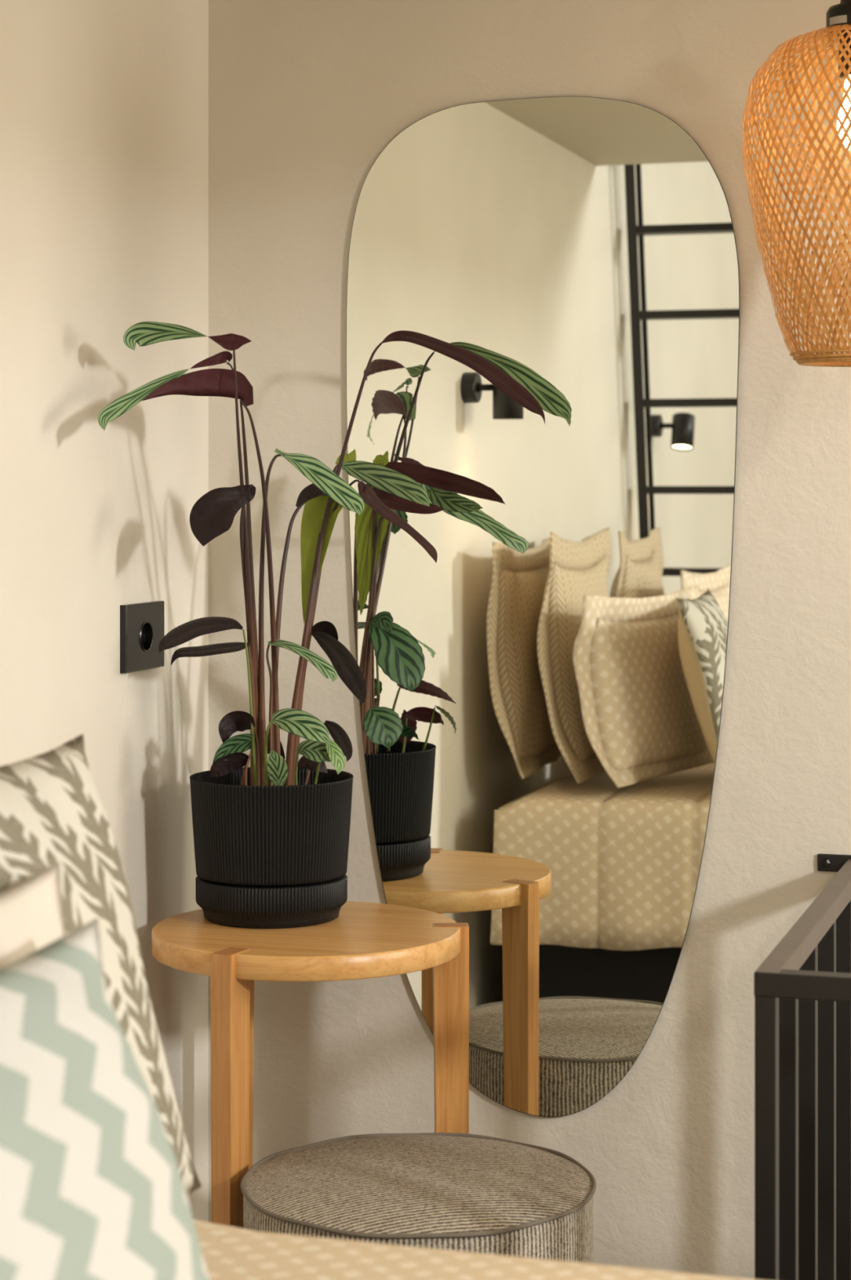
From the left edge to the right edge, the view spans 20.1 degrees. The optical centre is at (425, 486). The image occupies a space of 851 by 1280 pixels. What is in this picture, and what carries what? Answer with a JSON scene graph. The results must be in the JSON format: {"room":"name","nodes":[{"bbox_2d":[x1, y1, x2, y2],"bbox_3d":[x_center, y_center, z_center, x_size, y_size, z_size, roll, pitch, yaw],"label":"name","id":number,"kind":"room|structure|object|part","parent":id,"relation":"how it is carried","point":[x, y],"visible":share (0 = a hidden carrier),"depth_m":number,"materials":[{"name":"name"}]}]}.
{"room":"bedroom","nodes":[
{"label":"bedroom","id":0,"kind":"room"},
{"bbox_2d":[0,0,208,1222],"bbox_3d":[-1.118,-0.350,0.957,0.100,3.100,5.400,0,0,17],"label":"wall","id":1,"kind":"structure","parent":0,"point":[104,104],"depth_m":3.11,"materials":[{"name":"paint"}]},
{"bbox_2d":[120,600,164,673],"bbox_3d":[-0.376,0.199,3.195,0.011,0.089,0.127,0,0,17],"label":"wall socket","id":2,"kind":"object","parent":1,"relation":"attached to","point":[142,624],"visible":0.98,"depth_m":3.18,"materials":[{"name":"black plastic"}]},
{"bbox_2d":[208,0,850,1279],"bbox_3d":[2.239,-0.350,2.701,5.300,3.100,0.100,0,0,17],"label":"wall","id":3,"kind":"structure","parent":0,"point":[305,96],"depth_m":3.27,"materials":[{"name":"paint"}]},
{"bbox_2d":[346,96,740,1117],"bbox_3d":[0.155,0.164,3.283,0.554,1.392,0.007,0,0,17],"label":"wall mirror","id":4,"kind":"object","parent":3,"relation":"attached to","point":[541,711],"visible":0.91,"depth_m":3.27,"materials":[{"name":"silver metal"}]},
{"bbox_3d":[0.522,-0.854,1.875,2.500,0.160,2.485,0,0,17],"label":"ceiling","id":5,"kind":"structure","parent":0,"visible":0},
{"bbox_2d":[742,0,850,366],"bbox_3d":[0.519,-0.461,2.900,0.272,0.626,0.272,0,0,17],"label":"pendant lamp","id":6,"kind":"object","parent":5,"relation":"hanging from","point":[838,16],"visible":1,"depth_m":2.83,"materials":[{"name":"brown wicker"}]},
{"bbox_3d":[0.519,-0.451,2.900,0.044,0.090,0.044,0,0,17],"label":"bulb","id":7,"kind":"part","parent":6,"relation":"part of","materials":[{"name":"white glass"}]},
{"bbox_3d":[1.416,1.250,0.182,5.400,0.100,5.400,0,0,17],"label":"floor","id":8,"kind":"structure","parent":0,"visible":0},
{"bbox_2d":[151,901,469,1228],"bbox_3d":[-0.155,0.886,3.114,0.403,0.629,0.410,0,0,17],"label":"side table","id":9,"kind":"object","parent":8,"relation":"on","point":[366,940],"visible":0.85,"depth_m":3.00,"materials":[{"name":"brown wood"}]},
{"bbox_3d":[-0.240,0.886,2.952,0.037,0.629,0.050,0,0,17],"label":"leg","id":10,"kind":"part","parent":9,"relation":"part of","materials":[{"name":"brown wood"}]},
{"bbox_3d":[-0.240,0.571,2.952,0.025,0.001,0.042,0,0,27],"label":"leg","id":11,"kind":"part","parent":9,"relation":"part of","materials":[{"name":"brown wood"}]},
{"bbox_3d":[-0.257,0.886,3.277,0.029,0.629,0.046,0,0,-33],"label":"leg","id":12,"kind":"part","parent":9,"relation":"part of","materials":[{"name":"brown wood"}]},
{"bbox_2d":[195,874,347,928],"bbox_3d":[-0.204,0.544,3.189,0.202,0.054,0.202,0,0,17],"label":"tray","id":13,"kind":"object","parent":9,"relation":"on","point":[276,901],"depth_m":3.10,"materials":[{"name":"black plastic"}]},
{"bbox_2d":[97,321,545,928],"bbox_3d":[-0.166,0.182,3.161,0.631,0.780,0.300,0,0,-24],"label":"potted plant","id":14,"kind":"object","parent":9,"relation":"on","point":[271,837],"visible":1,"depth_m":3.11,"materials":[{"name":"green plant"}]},
{"bbox_3d":[-0.239,0.382,3.134,0.007,0.050,0.018,0,0,-44],"label":"stem","id":15,"kind":"part","parent":14,"relation":"part of","materials":[{"name":"brown plant"}]},
{"bbox_3d":[-0.232,0.117,3.082,0.043,0.577,0.183,0,0,17],"label":"stem","id":16,"kind":"part","parent":14,"relation":"part of","materials":[{"name":"brown plant"}]},
{"bbox_3d":[-0.225,0.200,3.107,0.043,0.407,0.109,0,0,17],"label":"stem","id":17,"kind":"part","parent":14,"relation":"part of","materials":[{"name":"brown plant"}]},
{"bbox_3d":[-0.228,0.293,3.126,0.016,0.215,0.018,0,0,17],"label":"stem","id":18,"kind":"part","parent":14,"relation":"part of","materials":[{"name":"brown plant"}]},
{"bbox_3d":[-0.228,0.148,3.112,0.011,0.517,0.147,0,0,8],"label":"stem","id":19,"kind":"part","parent":14,"relation":"part of","materials":[{"name":"brown plant"}]},
{"bbox_3d":[-0.228,0.366,3.124,0.019,0.066,0.005,0,0,-36],"label":"stem","id":20,"kind":"part","parent":14,"relation":"part of","materials":[{"name":"plant"}]},
{"bbox_3d":[-0.225,0.304,3.135,0.006,0.195,0.018,0,0,41],"label":"stem","id":21,"kind":"part","parent":14,"relation":"part of","materials":[{"name":"green plant"}]},
{"bbox_3d":[-0.220,0.357,3.131,0.005,0.088,0.024,0,0,10],"label":"stem","id":22,"kind":"part","parent":14,"relation":"part of","materials":[{"name":"green plant"}]},
{"bbox_3d":[-0.210,0.149,3.116,0.017,0.518,0.161,0,0,13],"label":"stem","id":23,"kind":"part","parent":14,"relation":"part of","materials":[{"name":"brown plant"}]},
{"bbox_3d":[-0.205,0.350,3.110,0.008,0.098,0.025,0,0,-19],"label":"stem","id":24,"kind":"part","parent":14,"relation":"part of","materials":[{"name":"plant"}]},
{"bbox_3d":[-0.204,0.305,3.166,0.009,0.197,0.016,0,0,-26],"label":"stem","id":25,"kind":"part","parent":14,"relation":"part of","materials":[{"name":"brown plant"}]},
{"bbox_3d":[-0.204,0.453,3.189,0.217,0.137,0.217,0,0,17],"label":"pot","id":26,"kind":"part","parent":14,"relation":"part of","materials":[{"name":"black plastic"}]},
{"bbox_3d":[-0.202,0.181,3.139,0.047,0.446,0.043,0,0,17],"label":"stem","id":27,"kind":"part","parent":14,"relation":"part of","materials":[{"name":"brown plant"}]},
{"bbox_3d":[-0.171,0.209,3.224,0.060,0.401,0.075,0,0,17],"label":"stem","id":28,"kind":"part","parent":14,"relation":"part of","materials":[{"name":"brown plant"}]},
{"bbox_3d":[-0.168,0.377,3.135,0.006,0.061,0.014,0,0,-2],"label":"stem","id":29,"kind":"part","parent":14,"relation":"part of","materials":[{"name":"green plant"}]},
{"bbox_3d":[-0.153,0.190,3.246,0.058,0.444,0.080,0,0,17],"label":"stem","id":30,"kind":"part","parent":14,"relation":"part of","materials":[{"name":"brown plant"}]},
{"bbox_3d":[-0.152,0.372,3.263,0.030,0.102,0.019,0,0,17],"label":"stem","id":31,"kind":"part","parent":14,"relation":"part of","materials":[{"name":"plant"}]},
{"bbox_3d":[-0.139,0.367,3.113,0.023,0.076,0.008,0,0,33],"label":"stem","id":32,"kind":"part","parent":14,"relation":"part of","materials":[{"name":"green plant"}]},
{"bbox_3d":[-0.129,0.202,3.231,0.101,0.423,0.037,0,0,17],"label":"stem","id":33,"kind":"part","parent":14,"relation":"part of","materials":[{"name":"plant"}]},
{"bbox_3d":[-0.122,0.110,3.224,0.126,0.607,0.033,0,0,17],"label":"stem","id":34,"kind":"part","parent":14,"relation":"part of","materials":[{"name":"plant"}]},
{"bbox_3d":[0.033,0.886,3.129,0.053,0.629,0.043,0,0,17],"label":"leg","id":35,"kind":"part","parent":9,"relation":"part of","materials":[{"name":"brown wood"}]},
{"bbox_3d":[0.033,0.571,3.129,0.042,0.001,0.025,0,0,-3],"label":"leg","id":36,"kind":"part","parent":9,"relation":"part of","materials":[{"name":"brown wood"}]},
{"bbox_2d":[240,1133,596,1263],"bbox_3d":[-0.009,1.009,2.879,0.426,0.382,0.426,0,0,17],"label":"pouffe","id":37,"kind":"object","parent":8,"relation":"on","point":[463,1192],"visible":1,"depth_m":2.80,"materials":[{"name":"fabric"}]},
{"bbox_2d":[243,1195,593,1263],"bbox_3d":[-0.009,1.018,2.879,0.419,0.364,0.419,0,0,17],"label":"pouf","id":38,"kind":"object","parent":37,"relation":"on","point":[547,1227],"depth_m":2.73,"materials":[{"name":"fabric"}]},
{"bbox_2d":[193,1219,755,1279],"bbox_3d":[0.136,0.898,1.280,1.990,0.603,1.391,0,0,17],"label":"bed","id":39,"kind":"object","parent":8,"relation":"on","point":[228,1252],"visible":0.57,"depth_m":1.85,"materials":[{"name":"beige fabric"}]},
{"bbox_2d":[0,862,66,967],"bbox_3d":[-0.297,0.437,1.579,0.119,0.314,0.420,0,0,20],"label":"cushion","id":40,"kind":"object","parent":39,"relation":"on","point":[32,918],"visible":0.12,"depth_m":1.74,"materials":[{"name":"fabric"}]},
{"bbox_2d":[0,733,201,1195],"bbox_3d":[-0.316,0.398,1.815,0.153,0.378,0.446,0,0,24],"label":"cushion","id":41,"kind":"object","parent":39,"relation":"on","point":[52,811],"visible":0.38,"depth_m":1.90,"materials":[{"name":"beige fabric"}]},
{"bbox_2d":[0,917,209,1279],"bbox_3d":[-0.259,0.447,1.436,0.146,0.290,0.481,0,0,21],"label":"cushion","id":42,"kind":"object","parent":39,"relation":"on","point":[92,1187],"visible":1,"depth_m":1.50,"materials":[{"name":"fabric"}]},
{"bbox_2d":[754,853,850,1279],"bbox_3d":[1.053,0.843,2.607,1.353,0.715,0.773,0,0,17],"label":"stair railing","id":43,"kind":"object","parent":8,"relation":"on","point":[802,989],"visible":1,"depth_m":2.70,"materials":[{"name":"black metal"}]},
{"bbox_3d":[0.346,0.855,2.433,0.022,0.690,0.024,0,0,17],"label":"corner post","id":44,"kind":"part","parent":43,"relation":"part of","materials":[{"name":"black metal"}]},
{"bbox_3d":[0.456,0.502,2.788,0.025,0.025,0.768,0,0,17],"label":"rail","id":45,"kind":"part","parent":43,"relation":"part of","materials":[{"name":"black metal"}]},
{"bbox_3d":[0.963,0.503,2.244,1.312,0.025,0.026,0,0,17],"label":"rail","id":46,"kind":"part","parent":43,"relation":"part of","materials":[{"name":"black metal"}]}
]}

